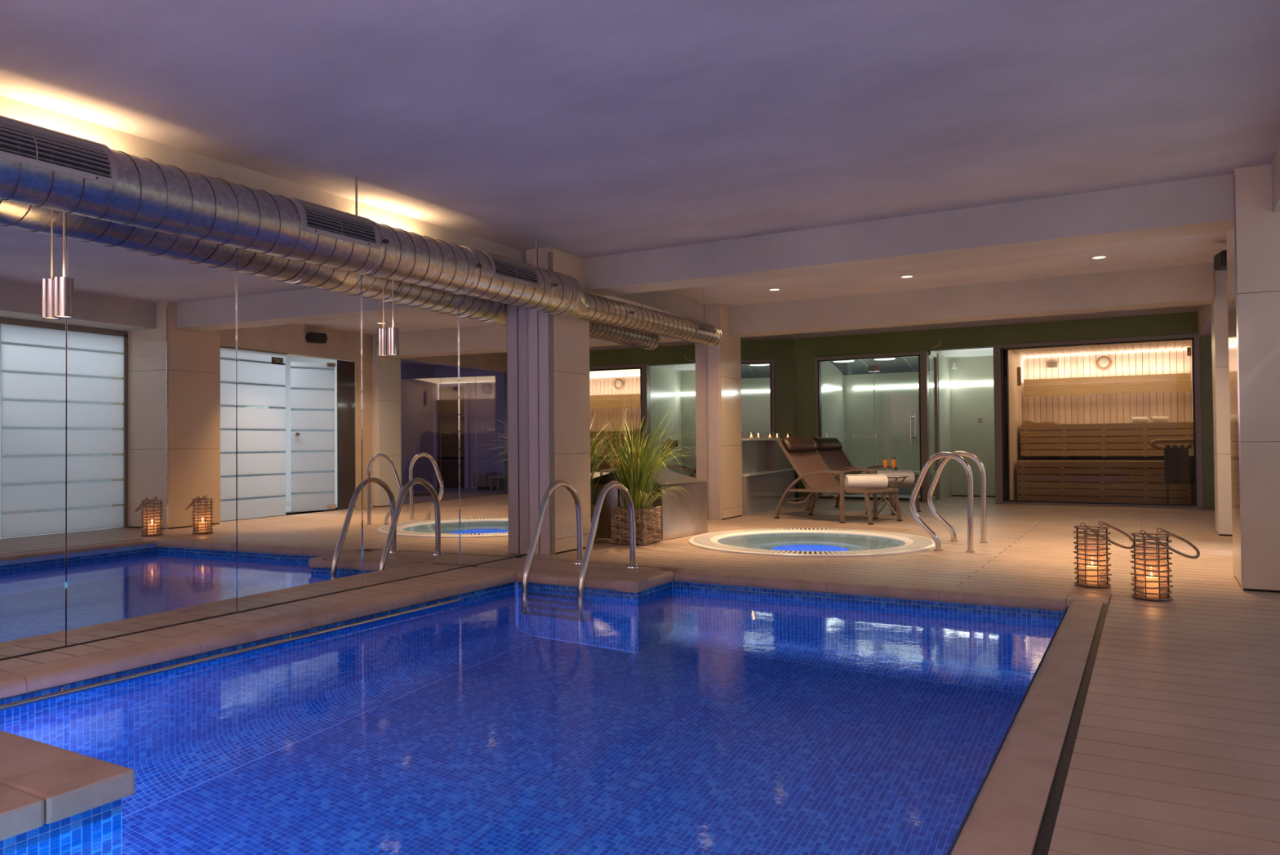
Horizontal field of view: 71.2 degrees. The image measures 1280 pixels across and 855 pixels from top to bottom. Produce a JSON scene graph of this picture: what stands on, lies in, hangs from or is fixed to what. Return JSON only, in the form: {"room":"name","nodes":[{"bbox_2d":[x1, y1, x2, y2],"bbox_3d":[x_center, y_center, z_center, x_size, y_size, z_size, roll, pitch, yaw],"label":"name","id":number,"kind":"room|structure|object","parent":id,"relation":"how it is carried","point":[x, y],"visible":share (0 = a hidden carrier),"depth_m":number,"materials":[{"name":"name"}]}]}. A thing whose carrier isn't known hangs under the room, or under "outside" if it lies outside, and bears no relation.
{"room":"spa","nodes":[
{"label":"spa","id":0,"kind":"room"},
{"bbox_2d":[0,95,703,658],"bbox_3d":[-1.457,-0.056,6.185,0.743,2.640,15.711,-1,-1,29],"label":"wall","id":1,"kind":"structure","parent":0,"point":[115,140],"depth_m":4.87,"materials":[{"name":"paint"}]},
{"bbox_2d":[0,198,66,657],"bbox_3d":[-2.682,-0.133,3.405,0.013,2.114,0.956,-1,-1,27],"label":"wall mirror","id":2,"kind":"object","parent":1,"relation":"attached to","point":[33,341],"visible":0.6,"depth_m":3.70,"materials":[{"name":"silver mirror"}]},
{"bbox_2d":[65,213,236,644],"bbox_3d":[-2.263,-0.124,4.201,0.012,2.114,0.842,-1,-1,27],"label":"wall mirror","id":3,"kind":"object","parent":1,"relation":"attached to","point":[151,531],"visible":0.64,"depth_m":4.14,"materials":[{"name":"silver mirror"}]},
{"bbox_2d":[0,553,528,660],"bbox_3d":[-2.830,0.924,3.061,0.005,0.004,8.535,-1,-1,28],"label":"trim","id":4,"kind":"structure","parent":1,"relation":"attached to","point":[527,553],"depth_m":4.49,"materials":[{"name":"black"}]},
{"bbox_2d":[235,247,362,611],"bbox_3d":[-1.866,-0.115,4.957,0.012,2.114,0.864,-1,-1,27],"label":"wall mirror","id":5,"kind":"object","parent":1,"relation":"attached to","point":[299,323],"visible":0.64,"depth_m":4.91,"materials":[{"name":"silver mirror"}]},
{"bbox_2d":[360,274,459,586],"bbox_3d":[-1.455,-0.106,5.737,0.013,2.114,0.900,-1,-1,27],"label":"wall mirror","id":6,"kind":"object","parent":1,"relation":"attached to","point":[411,468],"visible":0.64,"depth_m":5.69,"materials":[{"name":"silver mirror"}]},
{"bbox_2d":[457,294,528,566],"bbox_3d":[-1.053,-0.098,6.500,0.013,2.114,0.823,-1,-1,27],"label":"wall mirror","id":7,"kind":"object","parent":1,"relation":"attached to","point":[493,371],"visible":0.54,"depth_m":6.46,"materials":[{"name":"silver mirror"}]},
{"bbox_2d":[673,313,707,512],"bbox_3d":[0.531,-0.076,9.334,0.012,2.134,0.840,-1,-1,27],"label":"wall mirror","id":8,"kind":"object","parent":1,"relation":"attached to","point":[690,364],"visible":0.54,"depth_m":9.32,"materials":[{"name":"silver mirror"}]},
{"bbox_2d":[740,334,795,438],"bbox_3d":[1.680,-0.583,11.660,0.012,1.455,3.096,-1,-1,22],"label":"wall mirror","id":9,"kind":"object","parent":1,"relation":"attached to","point":[767,362],"visible":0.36,"depth_m":11.61,"materials":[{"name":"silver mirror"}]},
{"bbox_2d":[0,0,1279,338],"bbox_3d":[2.593,-1.481,5.100,8.900,0.100,17.800,-1,-1,30],"label":"ceiling","id":10,"kind":"structure","parent":0,"point":[588,128],"depth_m":3.94,"materials":[{"name":"paint"}]},
{"bbox_2d":[53,211,73,318],"bbox_3d":[-2.444,-0.830,3.794,0.072,0.728,0.088,0,-1,-27],"label":"lamp","id":11,"kind":"object","parent":10,"relation":"hanging from","point":[63,286],"visible":0.94,"depth_m":3.75,"materials":[{"name":"silver metal"}]},
{"bbox_2d":[0,115,580,315],"bbox_3d":[-2.678,-1.147,2.991,0.322,0.540,8.520,-1,-1,30],"label":"air duct","id":12,"kind":"object","parent":10,"relation":"hanging from","point":[40,166],"visible":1,"depth_m":4.20,"materials":[{"name":"metal"}]},
{"bbox_2d":[386,280,399,355],"bbox_3d":[-1.531,-0.810,5.530,0.072,0.728,0.088,0,-1,-27],"label":"lamp","id":13,"kind":"object","parent":10,"relation":"hanging from","point":[393,333],"visible":0.95,"depth_m":5.49,"materials":[{"name":"silver metal"}]},
{"bbox_2d":[564,276,722,346],"bbox_3d":[0.082,-1.094,7.845,0.298,0.538,2.642,-1,-1,30],"label":"air duct","id":14,"kind":"object","parent":10,"relation":"hanging from","point":[593,308],"visible":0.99,"depth_m":7.59,"materials":[{"name":"metal"}]},
{"bbox_2d":[899,275,914,278],"bbox_3d":[2.433,-1.374,8.148,0.132,0.010,0.132,-1,-1,30],"label":"recessed light","id":15,"kind":"object","parent":10,"relation":"in","point":[902,276],"visible":1,"depth_m":8.15,"materials":[{"name":"white plastic"}]},
{"bbox_2d":[584,173,1233,296],"bbox_3d":[1.380,-1.269,6.388,4.810,0.260,0.340,-1,-1,30],"label":"ceiling beam","id":16,"kind":"structure","parent":10,"relation":"attached to","point":[1203,205],"depth_m":5.90,"materials":[{"name":"paint"}]},
{"bbox_2d":[728,262,1213,337],"bbox_3d":[2.850,-1.214,9.031,4.945,0.310,0.350,-1,-1,30],"label":"ceiling beam","id":17,"kind":"structure","parent":10,"relation":"attached to","point":[1190,284],"depth_m":8.57,"materials":[{"name":"paint"}]},
{"bbox_2d":[768,288,781,291],"bbox_3d":[1.322,-1.353,8.782,0.132,0.010,0.132,-1,-1,30],"label":"recessed light","id":18,"kind":"object","parent":17,"relation":"attached to","point":[770,289],"visible":1,"depth_m":8.79,"materials":[{"name":"white plastic"}]},
{"bbox_2d":[1090,255,1107,259],"bbox_3d":[3.779,-1.399,7.358,0.132,0.010,0.132,-1,-1,30],"label":"recessed light","id":19,"kind":"object","parent":10,"relation":"in","point":[1095,257],"visible":1,"depth_m":7.36,"materials":[{"name":"white plastic"}]},
{"bbox_2d":[1271,144,1279,212],"bbox_3d":[1.470,-1.356,0.754,0.650,0.270,9.140,-1,-1,30],"label":"beam","id":20,"kind":"structure","parent":10,"relation":"attached to","point":[1275,165],"depth_m":4.73,"materials":[{"name":"paint"}]},
{"bbox_2d":[0,496,1279,854],"bbox_3d":[2.572,0.969,5.085,9.000,0.121,17.800,-1,-1,30],"label":"floor","id":21,"kind":"structure","parent":0,"point":[1171,746],"depth_m":3.76,"materials":[{"name":"beige tile"}]},
{"bbox_2d":[0,568,1109,854],"bbox_3d":[-1.183,1.602,1.912,3.601,1.420,8.563,-1,-1,30],"label":"swimming pool","id":22,"kind":"object","parent":21,"relation":"in","point":[688,711],"visible":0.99,"depth_m":3.03,"materials":[{"name":"tile"}]},
{"bbox_2d":[0,598,460,711],"bbox_3d":[-1.783,1.022,4.183,0.051,0.024,2.760,-1,-1,30],"label":"grab rail","id":23,"kind":"object","parent":22,"relation":"attached to","point":[63,691],"visible":1,"depth_m":3.90,"materials":[{"name":"tile"}]},
{"bbox_2d":[521,479,639,598],"bbox_3d":[-0.391,1.061,5.913,0.534,1.418,0.735,-1,-1,30],"label":"pool ladder","id":24,"kind":"object","parent":22,"relation":"attached to","point":[584,562],"visible":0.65,"depth_m":5.89,"materials":[{"name":"metal"}]},
{"bbox_2d":[525,246,591,555],"bbox_3d":[-0.654,-0.199,7.082,0.255,2.340,0.570,-1,-1,30],"label":"pillar","id":25,"kind":"structure","parent":21,"relation":"on","point":[558,346],"depth_m":6.88,"materials":[{"name":"tile"}]},
{"bbox_2d":[589,295,631,542],"bbox_3d":[-0.295,-0.094,7.739,0.012,2.134,0.910,-1,-1,27],"label":"wall mirror","id":26,"kind":"object","parent":21,"relation":"on","point":[610,361],"visible":0.43,"depth_m":7.74,"materials":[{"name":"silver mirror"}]},
{"bbox_2d":[590,395,703,545],"bbox_3d":[0.182,0.333,7.477,0.962,1.270,1.386,-1,-1,30],"label":"potted grass","id":27,"kind":"object","parent":21,"relation":"on","point":[636,474],"depth_m":7.43,"materials":[{"name":"plant"}]},
{"bbox_2d":[630,300,674,471],"bbox_3d":[0.126,-0.085,8.552,0.012,2.134,0.920,-1,-1,27],"label":"wall mirror","id":28,"kind":"object","parent":21,"relation":"on","point":[651,355],"visible":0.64,"depth_m":8.55,"materials":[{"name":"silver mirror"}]},
{"bbox_2d":[619,467,707,540],"bbox_3d":[0.226,0.678,8.124,0.484,0.596,0.790,-1,-1,30],"label":"wall","id":29,"kind":"structure","parent":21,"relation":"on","point":[683,513],"depth_m":8.00,"materials":[{"name":"beige paint"}]},
{"bbox_2d":[704,303,742,519],"bbox_3d":[0.888,-0.166,9.972,0.270,2.340,0.600,-1,-1,30],"label":"pillar","id":30,"kind":"structure","parent":21,"relation":"on","point":[723,360],"depth_m":9.75,"materials":[{"name":"tile"}]},
{"bbox_2d":[741,438,799,515],"bbox_3d":[1.667,0.580,11.388,0.156,0.880,2.570,-1,-1,22],"label":"wall ledge","id":31,"kind":"object","parent":21,"relation":"on","point":[767,472],"visible":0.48,"depth_m":11.10,"materials":[{"name":"grey"}]},
{"bbox_2d":[742,467,794,475],"bbox_3d":[1.657,0.560,11.371,0.150,0.020,2.530,-1,-1,22],"label":"shelf","id":32,"kind":"object","parent":31,"relation":"attached to","point":[760,471],"depth_m":11.18,"materials":[{"name":"grey"}]},
{"bbox_2d":[688,527,935,556],"bbox_3d":[1.431,1.205,7.518,2.040,0.528,2.040,-1,-1,30],"label":"hot tub","id":33,"kind":"object","parent":21,"relation":"in","point":[795,541],"visible":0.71,"depth_m":7.39,"materials":[{"name":"beige tile"}]},
{"bbox_2d":[774,436,902,524],"bbox_3d":[2.118,0.542,9.596,0.660,0.890,1.195,0,-1,-43],"label":"sun lounger","id":34,"kind":"object","parent":21,"relation":"on","point":[802,452],"visible":0.99,"depth_m":9.74,"materials":[{"name":"brown wood"}]},
{"bbox_2d":[782,436,817,450],"bbox_3d":[1.780,0.183,9.957,0.530,0.156,0.130,0,-1,-43],"label":"pillow","id":35,"kind":"object","parent":34,"relation":"on","point":[796,443],"depth_m":9.88,"materials":[{"name":"brown leather"}]},
{"bbox_2d":[844,474,888,488],"bbox_3d":[2.363,0.561,9.340,0.420,0.143,0.151,0,-1,-3],"label":"rolled towel","id":36,"kind":"object","parent":34,"relation":"on","point":[851,481],"visible":1,"depth_m":9.28,"materials":[{"name":"white fabric"}]},
{"bbox_2d":[804,436,920,515],"bbox_3d":[2.662,0.555,10.712,0.660,0.890,1.195,0,-1,-43],"label":"sun lounger","id":37,"kind":"object","parent":21,"relation":"on","point":[829,449],"visible":0.61,"depth_m":10.94,"materials":[{"name":"brown metal"}]},
{"bbox_2d":[812,436,842,449],"bbox_3d":[2.325,0.197,11.073,0.530,0.156,0.130,0,-1,-43],"label":"pillow","id":38,"kind":"object","parent":37,"relation":"on","point":[822,443],"depth_m":11.02,"materials":[{"name":"brown leather"}]},
{"bbox_2d":[876,470,915,483],"bbox_3d":[2.947,0.572,10.342,0.420,0.143,0.151,-1,-1,-1],"label":"rolled towel","id":39,"kind":"object","parent":37,"relation":"on","point":[910,478],"visible":0.56,"depth_m":10.29,"materials":[{"name":"white fabric"}]},
{"bbox_2d":[831,470,936,500],"bbox_3d":[3.619,0.842,13.204,1.560,0.380,1.240,-1,-1,30],"label":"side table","id":40,"kind":"object","parent":21,"relation":"on","point":[904,491],"visible":0.02,"depth_m":13.24,"materials":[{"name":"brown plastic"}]},
{"bbox_2d":[871,475,910,516],"bbox_3d":[2.728,0.756,9.868,0.420,0.454,0.260,-1,-1,41],"label":"side table","id":41,"kind":"object","parent":21,"relation":"on","point":[896,477],"visible":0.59,"depth_m":9.80,"materials":[{"name":"brown wood"}]},
{"bbox_2d":[882,459,888,475],"bbox_3d":[2.696,0.427,9.832,0.064,0.205,0.064,-1,-1,30],"label":"juice glass","id":42,"kind":"object","parent":41,"relation":"on","point":[884,461],"visible":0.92,"depth_m":9.81,"materials":[{"name":"orange glass"}]},
{"bbox_2d":[890,456,896,475],"bbox_3d":[2.785,0.426,9.828,0.064,0.205,0.064,-1,-1,30],"label":"juice glass","id":43,"kind":"object","parent":41,"relation":"on","point":[892,461],"visible":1,"depth_m":9.81,"materials":[{"name":"orange glass"}]},
{"bbox_2d":[909,451,974,552],"bbox_3d":[2.303,0.564,6.832,0.477,0.756,0.068,-1,-1,30],"label":"handrail","id":44,"kind":"object","parent":21,"relation":"on","point":[944,454],"visible":1,"depth_m":6.81,"materials":[{"name":"metal"}]},
{"bbox_2d":[927,450,987,542],"bbox_3d":[2.631,0.570,7.427,0.477,0.756,0.068,-1,-1,30],"label":"handrail","id":45,"kind":"object","parent":21,"relation":"on","point":[983,472],"visible":0.95,"depth_m":7.38,"materials":[{"name":"metal"}]},
{"bbox_2d":[1072,520,1133,586],"bbox_3d":[2.657,0.725,5.119,0.321,0.361,0.199,-1,-1,30],"label":"wicker lantern","id":46,"kind":"object","parent":21,"relation":"on","point":[1091,575],"visible":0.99,"depth_m":5.11,"materials":[{"name":"wicker"}]},
{"bbox_2d":[1085,561,1099,582],"bbox_3d":[2.605,0.831,5.148,0.072,0.121,0.072,-1,-1,30],"label":"candle","id":47,"kind":"object","parent":46,"relation":"on","point":[1088,572],"depth_m":5.12,"materials":[{"name":"white wax"}]},
{"bbox_2d":[1017,460,1194,503],"bbox_3d":[6.050,0.710,11.672,2.045,0.550,0.384,-1,-1,30],"label":"bench","id":48,"kind":"object","parent":21,"relation":"on","point":[1086,481],"visible":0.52,"depth_m":11.53,"materials":[{"name":"brown wood"}]},
{"bbox_2d":[1129,528,1199,600],"bbox_3d":[2.756,0.717,4.698,0.321,0.361,0.199,-1,-1,27],"label":"wicker lantern","id":49,"kind":"object","parent":21,"relation":"on","point":[1151,587],"visible":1,"depth_m":4.69,"materials":[{"name":"wicker"}]},
{"bbox_2d":[1143,571,1159,595],"bbox_3d":[2.703,0.823,4.724,0.072,0.121,0.072,-1,-1,30],"label":"candle","id":50,"kind":"object","parent":49,"relation":"on","point":[1148,578],"depth_m":4.69,"materials":[{"name":"white wax"}]},
{"bbox_2d":[1164,444,1194,503],"bbox_3d":[6.637,0.585,10.995,0.320,0.767,0.168,-1,-1,30],"label":"heater","id":51,"kind":"object","parent":21,"relation":"on","point":[1179,466],"visible":0.89,"depth_m":10.93,"materials":[{"name":"grey metal"}]},
{"bbox_2d":[1210,264,1232,536],"bbox_3d":[5.337,-0.243,7.752,0.600,2.340,0.450,-1,-1,30],"label":"pillar","id":52,"kind":"structure","parent":21,"relation":"on","point":[1220,325],"depth_m":7.68,"materials":[{"name":"white"}]},
{"bbox_2d":[1226,164,1279,592],"bbox_3d":[3.846,-0.274,5.012,0.874,2.340,0.648,-1,-1,30],"label":"pillar","id":53,"kind":"structure","parent":21,"relation":"on","point":[1253,236],"depth_m":4.92,"materials":[{"name":"tile"}]},
{"bbox_2d":[1213,249,1226,271],"bbox_3d":[4.453,-1.266,6.762,0.148,0.120,0.248,-1,-1,18],"label":"wall speaker","id":54,"kind":"object","parent":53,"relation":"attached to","point":[1220,259],"visible":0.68,"depth_m":6.73,"materials":[{"name":"black plastic"}]},
{"bbox_2d":[830,355,933,374],"bbox_3d":[3.606,-0.946,13.220,1.600,0.204,1.280,-1,-1,30],"label":"ceiling","id":55,"kind":"structure","parent":0,"point":[908,364],"depth_m":13.55,"materials":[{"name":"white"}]},
{"bbox_2d":[833,360,853,362],"bbox_3d":[3.015,-0.988,13.235,0.304,0.024,0.304,-1,-1,30],"label":"recessed light","id":56,"kind":"object","parent":55,"relation":"in","point":[846,361],"visible":0.64,"depth_m":13.34,"materials":[{"name":"metal"}]},
{"bbox_2d":[874,357,895,359],"bbox_3d":[3.536,-0.997,12.938,0.304,0.024,0.304,-1,-1,30],"label":"recessed light","id":57,"kind":"object","parent":55,"relation":"in","point":[891,358],"visible":0.59,"depth_m":13.01,"materials":[{"name":"metal"}]},
{"bbox_2d":[794,311,1214,508],"bbox_3d":[4.882,-0.162,12.443,5.280,2.340,1.450,-1,-1,30],"label":"wall","id":58,"kind":"structure","parent":0,"point":[847,412],"depth_m":13.08,"materials":[{"name":"green paint"}]},
{"bbox_2d":[814,351,930,502],"bbox_3d":[3.249,0.000,12.584,1.580,2.050,0.120,-1,-1,30],"label":"window","id":59,"kind":"structure","parent":58,"relation":"in","point":[923,366],"depth_m":12.21,"materials":[{"name":"beige metal"}]},
{"bbox_2d":[868,358,916,497],"bbox_3d":[3.526,0.002,12.392,0.690,1.945,0.144,-1,-1,30],"label":"door","id":60,"kind":"structure","parent":59,"relation":"attached to","point":[873,368],"depth_m":12.51,"materials":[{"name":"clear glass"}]},
{"bbox_2d":[823,384,933,389],"bbox_3d":[3.649,-0.623,13.717,1.860,0.035,0.773,0,-1,-3],"label":"light bar","id":61,"kind":"object","parent":58,"relation":"attached to","point":[824,385],"visible":0.82,"depth_m":13.77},
{"bbox_2d":[928,351,939,499],"bbox_3d":[4.084,-0.015,12.442,0.050,2.060,0.460,-1,-1,30],"label":"window","id":62,"kind":"structure","parent":58,"relation":"in","point":[931,353],"depth_m":12.59,"materials":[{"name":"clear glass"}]},
{"bbox_2d":[951,362,956,368],"bbox_3d":[4.665,-0.912,13.259,0.080,0.090,0.159,-1,-1,30],"label":"shower","id":63,"kind":"object","parent":58,"relation":"attached to","point":[953,366],"visible":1,"depth_m":13.20,"materials":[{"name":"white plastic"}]},
{"bbox_2d":[941,381,993,386],"bbox_3d":[4.829,-0.650,12.881,0.809,0.040,0.649,-1,-1,30],"label":"light bar","id":64,"kind":"object","parent":58,"relation":"attached to","point":[942,382],"visible":0.82,"depth_m":13.18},
{"bbox_2d":[993,333,1203,508],"bbox_3d":[5.673,-0.060,11.202,2.300,2.080,0.120,-1,-1,30],"label":"window frame","id":65,"kind":"structure","parent":58,"relation":"in","point":[998,387],"depth_m":11.17,"materials":[{"name":"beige metal"}]},
{"bbox_2d":[1004,340,1193,500],"bbox_3d":[6.120,-0.063,11.856,2.190,2.100,1.460,-1,-1,30],"label":"wall","id":66,"kind":"structure","parent":0,"point":[1177,406],"depth_m":12.31,"materials":[{"name":"brown wood"}]},
{"bbox_2d":[1017,366,1021,385],"bbox_3d":[5.312,-0.715,12.521,0.042,0.260,0.040,-1,-1,30],"label":"sconce","id":67,"kind":"object","parent":66,"relation":"attached to","point":[1019,369],"visible":1,"depth_m":12.50,"materials":[{"name":"brown wood"}]},
{"bbox_2d":[1046,361,1057,367],"bbox_3d":[5.876,-0.896,12.756,0.130,0.080,0.025,-1,-1,30],"label":"air vent","id":68,"kind":"object","parent":66,"relation":"in","point":[1049,364],"visible":1,"depth_m":12.75,"materials":[{"name":"brown wood"}]},
{"bbox_2d":[1095,355,1111,370],"bbox_3d":[6.446,-0.892,12.424,0.200,0.200,0.047,-1,-1,30],"label":"clock","id":69,"kind":"object","parent":66,"relation":"attached to","point":[1104,362],"visible":1,"depth_m":12.42,"materials":[{"name":"brown wood"}]},
{"bbox_2d":[1022,348,1186,382],"bbox_3d":[6.432,-0.850,12.436,2.067,0.366,0.010,-1,-1,30],"label":"light strip","id":70,"kind":"object","parent":66,"relation":"attached to","point":[1183,348],"visible":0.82,"depth_m":12.51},
{"bbox_2d":[1020,422,1193,456],"bbox_3d":[6.304,0.170,12.131,2.040,0.440,0.624,-1,-1,30],"label":"bench","id":71,"kind":"object","parent":66,"relation":"attached to","point":[1109,439],"visible":0.82,"depth_m":11.88,"materials":[{"name":"brown wood"}]},
{"bbox_2d":[1022,420,1057,424],"bbox_3d":[5.554,-0.071,12.387,0.460,0.061,0.220,-1,-1,30],"label":"headrest cover","id":72,"kind":"object","parent":71,"relation":"on","point":[1024,422],"visible":0.96,"depth_m":12.32,"materials":[{"name":"brown wood"}]},
{"bbox_2d":[1129,416,1148,422],"bbox_3d":[6.567,-0.104,11.766,0.200,0.081,0.085,-1,-1,1],"label":"rolled towel","id":73,"kind":"object","parent":71,"relation":"on","point":[1133,419],"visible":1,"depth_m":11.73,"materials":[{"name":"white fabric"}]},
{"bbox_2d":[1150,416,1168,422],"bbox_3d":[6.767,-0.108,11.652,0.200,0.081,0.085,-1,-1,1],"label":"rolled towel","id":74,"kind":"object","parent":71,"relation":"on","point":[1153,419],"visible":0.99,"depth_m":11.62,"materials":[{"name":"white fabric"}]},
{"bbox_2d":[1023,373,1191,396],"bbox_3d":[6.406,-0.577,12.344,2.030,0.242,0.180,-1,-1,30],"label":"boards","id":75,"kind":"object","parent":66,"relation":"attached to","point":[1044,387],"visible":1,"depth_m":12.24,"materials":[{"name":"brown wood"}]},
{"bbox_2d":[1150,438,1193,449],"bbox_3d":[6.490,0.203,10.893,0.483,0.136,0.088,-1,-1,30],"label":"rail","id":76,"kind":"object","parent":66,"relation":"attached to","point":[1173,440],"visible":0.94,"depth_m":10.89,"materials":[{"name":"brown wood"}]},
{"bbox_2d":[1186,346,1191,355],"bbox_3d":[7.179,-0.991,11.689,0.045,0.110,0.040,-1,-1,30],"label":"cap","id":77,"kind":"object","parent":66,"relation":"attached to","point":[1188,348],"visible":1,"depth_m":11.67,"materials":[{"name":"brown wood"}]},
{"bbox_2d":[1188,448,1193,456],"bbox_3d":[6.663,0.299,10.777,0.085,0.090,0.030,-1,-1,30],"label":"thermostat","id":78,"kind":"object","parent":66,"relation":"attached to","point":[1190,450],"visible":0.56,"depth_m":10.77,"materials":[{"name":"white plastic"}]},
{"bbox_2d":[1198,304,1211,335],"bbox_3d":[5.248,-1.218,7.992,0.200,0.380,5.940,-1,-1,30],"label":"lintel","id":79,"kind":"object","parent":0,"point":[1205,310],"visible":0.15,"depth_m":9.77,"materials":[{"name":"paint"}]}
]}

